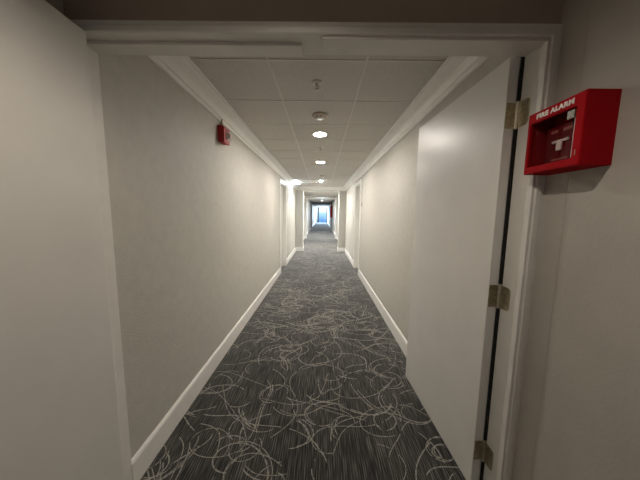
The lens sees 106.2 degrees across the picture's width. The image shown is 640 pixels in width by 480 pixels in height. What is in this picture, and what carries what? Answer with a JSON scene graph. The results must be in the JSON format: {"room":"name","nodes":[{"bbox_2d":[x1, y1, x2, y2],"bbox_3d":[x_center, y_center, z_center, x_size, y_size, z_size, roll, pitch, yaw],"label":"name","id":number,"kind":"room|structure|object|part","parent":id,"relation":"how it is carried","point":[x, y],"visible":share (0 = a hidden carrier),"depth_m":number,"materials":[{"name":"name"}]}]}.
{"room":"hotel corridor","nodes":[
{"label":"hotel corridor","id":0,"kind":"room"},
{"bbox_2d":[45,0,315,458],"bbox_3d":[-0.863,-1.883,16.752,0.141,2.750,38.700,1,6,0],"label":"wall","id":1,"kind":"structure","parent":0,"point":[195,217],"depth_m":1.50,"materials":[{"name":"beige paint"}]},
{"bbox_2d":[0,0,123,479],"bbox_3d":[-0.874,0.288,0.538,0.044,1.982,0.864,1,6,0],"label":"door","id":2,"kind":"structure","parent":1,"relation":"in","point":[59,413],"depth_m":0.76,"materials":[{"name":"white paint"}]},
{"bbox_2d":[147,56,298,189],"bbox_3d":[-0.813,-1.392,4.681,0.118,0.117,7.500,1,6,0],"label":"crown molding","id":3,"kind":"structure","parent":1,"relation":"attached to","point":[181,69],"depth_m":1.86,"materials":[{"name":"white wood"}]},
{"bbox_2d":[131,222,315,479],"bbox_3d":[-0.791,-0.772,18.552,0.013,0.147,34.964,1,6,0],"label":"baseboard","id":4,"kind":"structure","parent":1,"relation":"attached to","point":[151,447],"depth_m":1.64,"materials":[{"name":"white wood"}]},
{"bbox_2d":[218,119,231,145],"bbox_3d":[-0.848,-0.969,2.153,0.094,0.210,0.124,1,6,0],"label":"fire alarm strobe","id":5,"kind":"object","parent":1,"relation":"attached to","point":[224,137],"visible":1,"depth_m":2.12,"materials":[{"name":"red plastic"}]},
{"bbox_3d":[-0.842,-0.932,2.157,0.013,0.135,0.124,1,6,0],"label":"plate","id":6,"kind":"part","parent":5,"relation":"part of","materials":[{"name":"red plastic"}]},
{"bbox_2d":[281,186,282,266],"bbox_3d":[-0.953,-0.292,5.735,0.085,1.991,0.762,1,6,0],"label":"door","id":7,"kind":"structure","parent":1,"relation":"in","point":[281,186],"depth_m":6.00,"materials":[{"name":"white paint"}]},
{"bbox_2d":[279,178,286,273],"bbox_3d":[-0.931,-0.336,5.730,0.138,2.100,0.960,1,6,0],"label":"door frame","id":8,"kind":"structure","parent":1,"relation":"attached to","point":[282,183],"depth_m":6.08,"materials":[{"name":"white wood"}]},
{"bbox_2d":[140,222,465,479],"bbox_3d":[0.761,-0.534,17.241,4.500,0.002,39.600,1,6,0],"label":"floor","id":9,"kind":"structure","parent":0,"point":[315,385],"depth_m":1.75,"materials":[{"name":"grey carpet"}]},
{"bbox_2d":[63,0,563,23],"bbox_3d":[-0.142,-0.127,0.992,3.100,2.750,0.107,1,6,0],"label":"wall","id":10,"kind":"structure","parent":0,"point":[408,11],"depth_m":0.86,"materials":[{"name":"beige paint"}]},
{"bbox_2d":[71,20,562,479],"bbox_3d":[-0.045,0.227,1.029,1.805,2.042,0.129,1,6,0],"label":"door frame","id":11,"kind":"structure","parent":10,"relation":"attached to","point":[538,46],"depth_m":0.94,"materials":[{"name":"white paint"}]},
{"bbox_2d":[189,55,447,206],"bbox_3d":[0.112,-2.981,18.392,1.859,0.055,35.184,1,6,0],"label":"ceiling","id":12,"kind":"structure","parent":0,"point":[362,97],"depth_m":1.96,"materials":[{"name":"tile"}]},
{"bbox_2d":[312,79,321,90],"bbox_3d":[-0.022,-1.083,1.691,0.074,0.050,0.074,1,6,0],"label":"sprinkler","id":13,"kind":"object","parent":12,"relation":"attached to","point":[315,82],"visible":1,"depth_m":1.68,"materials":[{"name":"silver metal"}]},
{"bbox_2d":[312,112,327,119],"bbox_3d":[-0.001,-1.153,2.252,0.152,0.035,0.152,1,6,0],"label":"smoke detector","id":14,"kind":"object","parent":12,"relation":"attached to","point":[316,115],"visible":1,"depth_m":2.21,"materials":[{"name":"beige plastic"}]},
{"bbox_2d":[312,131,327,136],"bbox_3d":[-0.001,-1.226,2.790,0.188,0.012,0.188,1,6,0],"label":"recessed light","id":15,"kind":"object","parent":12,"relation":"in","point":[318,133],"visible":1,"depth_m":2.78,"materials":[{"name":"beige plastic"}]},
{"bbox_2d":[296,190,345,247],"bbox_3d":[0.023,-0.747,8.671,1.799,2.295,0.300,1,6,0],"label":"wall","id":16,"kind":"structure","parent":0,"point":[299,193],"depth_m":8.53,"materials":[{"name":"beige paint"}]},
{"bbox_2d":[296,246,343,251],"bbox_3d":[0.009,0.321,8.782,1.759,0.147,0.313,1,6,0],"label":"baseboard","id":17,"kind":"structure","parent":16,"relation":"attached to","point":[297,248],"depth_m":8.63,"materials":[{"name":"white wood"}]},
{"bbox_2d":[296,186,345,190],"bbox_3d":[0.035,-1.787,8.345,1.759,0.117,0.118,1,6,0],"label":"crown molding","id":18,"kind":"structure","parent":16,"relation":"attached to","point":[299,187],"depth_m":8.36,"materials":[{"name":"white wood"}]},
{"bbox_2d":[316,207,327,221],"bbox_3d":[0.227,-3.760,35.878,1.799,2.295,0.150,1,6,0],"label":"wall","id":19,"kind":"structure","parent":0,"point":[316,207],"depth_m":35.79,"materials":[{"name":"white paint"}]},
{"bbox_2d":[317,207,326,222],"bbox_3d":[0.367,-3.756,35.858,1.460,2.295,0.150,1,6,0],"label":"window","id":20,"kind":"structure","parent":19,"relation":"in","point":[318,207],"depth_m":35.82,"materials":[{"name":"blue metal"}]},
{"bbox_2d":[327,0,639,479],"bbox_3d":[1.044,-1.857,16.740,0.155,2.750,38.700,1,6,0],"label":"wall","id":21,"kind":"structure","parent":0,"point":[579,417],"depth_m":0.79,"materials":[{"name":"beige paint"}]},
{"bbox_2d":[304,196,337,238],"bbox_3d":[0.055,-1.218,12.924,1.799,2.295,0.160,1,6,0],"label":"door frame","id":22,"kind":"structure","parent":21,"relation":"attached to","point":[306,197],"depth_m":12.82,"materials":[{"name":"white wood"}]},
{"bbox_2d":[311,203,331,228],"bbox_3d":[0.115,-2.107,20.945,1.799,2.295,0.300,1,6,0],"label":"door frame","id":23,"kind":"structure","parent":21,"relation":"attached to","point":[311,203],"depth_m":20.73,"materials":[{"name":"grey"}]},
{"bbox_2d":[353,179,361,273],"bbox_3d":[0.929,-0.298,5.609,0.138,2.100,0.860,1,6,0],"label":"door frame","id":24,"kind":"structure","parent":21,"relation":"attached to","point":[358,189],"depth_m":5.90,"materials":[{"name":"white wood"}]},
{"bbox_2d":[357,193,359,267],"bbox_3d":[0.950,-0.253,5.614,0.085,1.991,0.662,1,6,0],"label":"door","id":25,"kind":"structure","parent":21,"relation":"in","point":[359,193],"depth_m":5.89,"materials":[{"name":"white paint"}]},
{"bbox_2d":[327,222,484,479],"bbox_3d":[0.955,-0.749,18.551,0.013,0.147,34.945,1,6,0],"label":"baseboard","id":26,"kind":"structure","parent":21,"relation":"attached to","point":[402,342],"depth_m":3.07,"materials":[{"name":"white wood"}]},
{"bbox_2d":[343,56,489,189],"bbox_3d":[0.828,-1.369,4.672,0.118,0.117,7.500,1,6,0],"label":"crown molding","id":27,"kind":"structure","parent":21,"relation":"attached to","point":[455,70],"depth_m":1.82,"materials":[{"name":"white wood"}]},
{"bbox_2d":[405,57,529,479],"bbox_3d":[0.776,0.202,1.474,0.053,1.995,0.897,1,6,-2],"label":"door","id":28,"kind":"structure","parent":21,"relation":"in","point":[464,151],"depth_m":1.28,"materials":[{"name":"white paint"}]},
{"bbox_2d":[524,88,621,174],"bbox_3d":[0.807,-0.335,0.789,0.099,0.210,0.194,1,6,0],"label":"fire alarm box","id":29,"kind":"object","parent":21,"relation":"attached to","point":[577,132],"visible":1,"depth_m":0.72,"materials":[{"name":"red plastic"}]},
{"bbox_3d":[0.764,-0.336,0.789,0.012,0.210,0.194,1,6,0],"label":"frame","id":30,"kind":"part","parent":29,"relation":"part of","materials":[{"name":"red plastic"}]},
{"bbox_3d":[0.791,-0.314,0.792,0.006,0.034,0.056,1,6,0],"label":"pull handle","id":31,"kind":"part","parent":29,"relation":"part of","materials":[{"name":"white plastic"}]}
]}

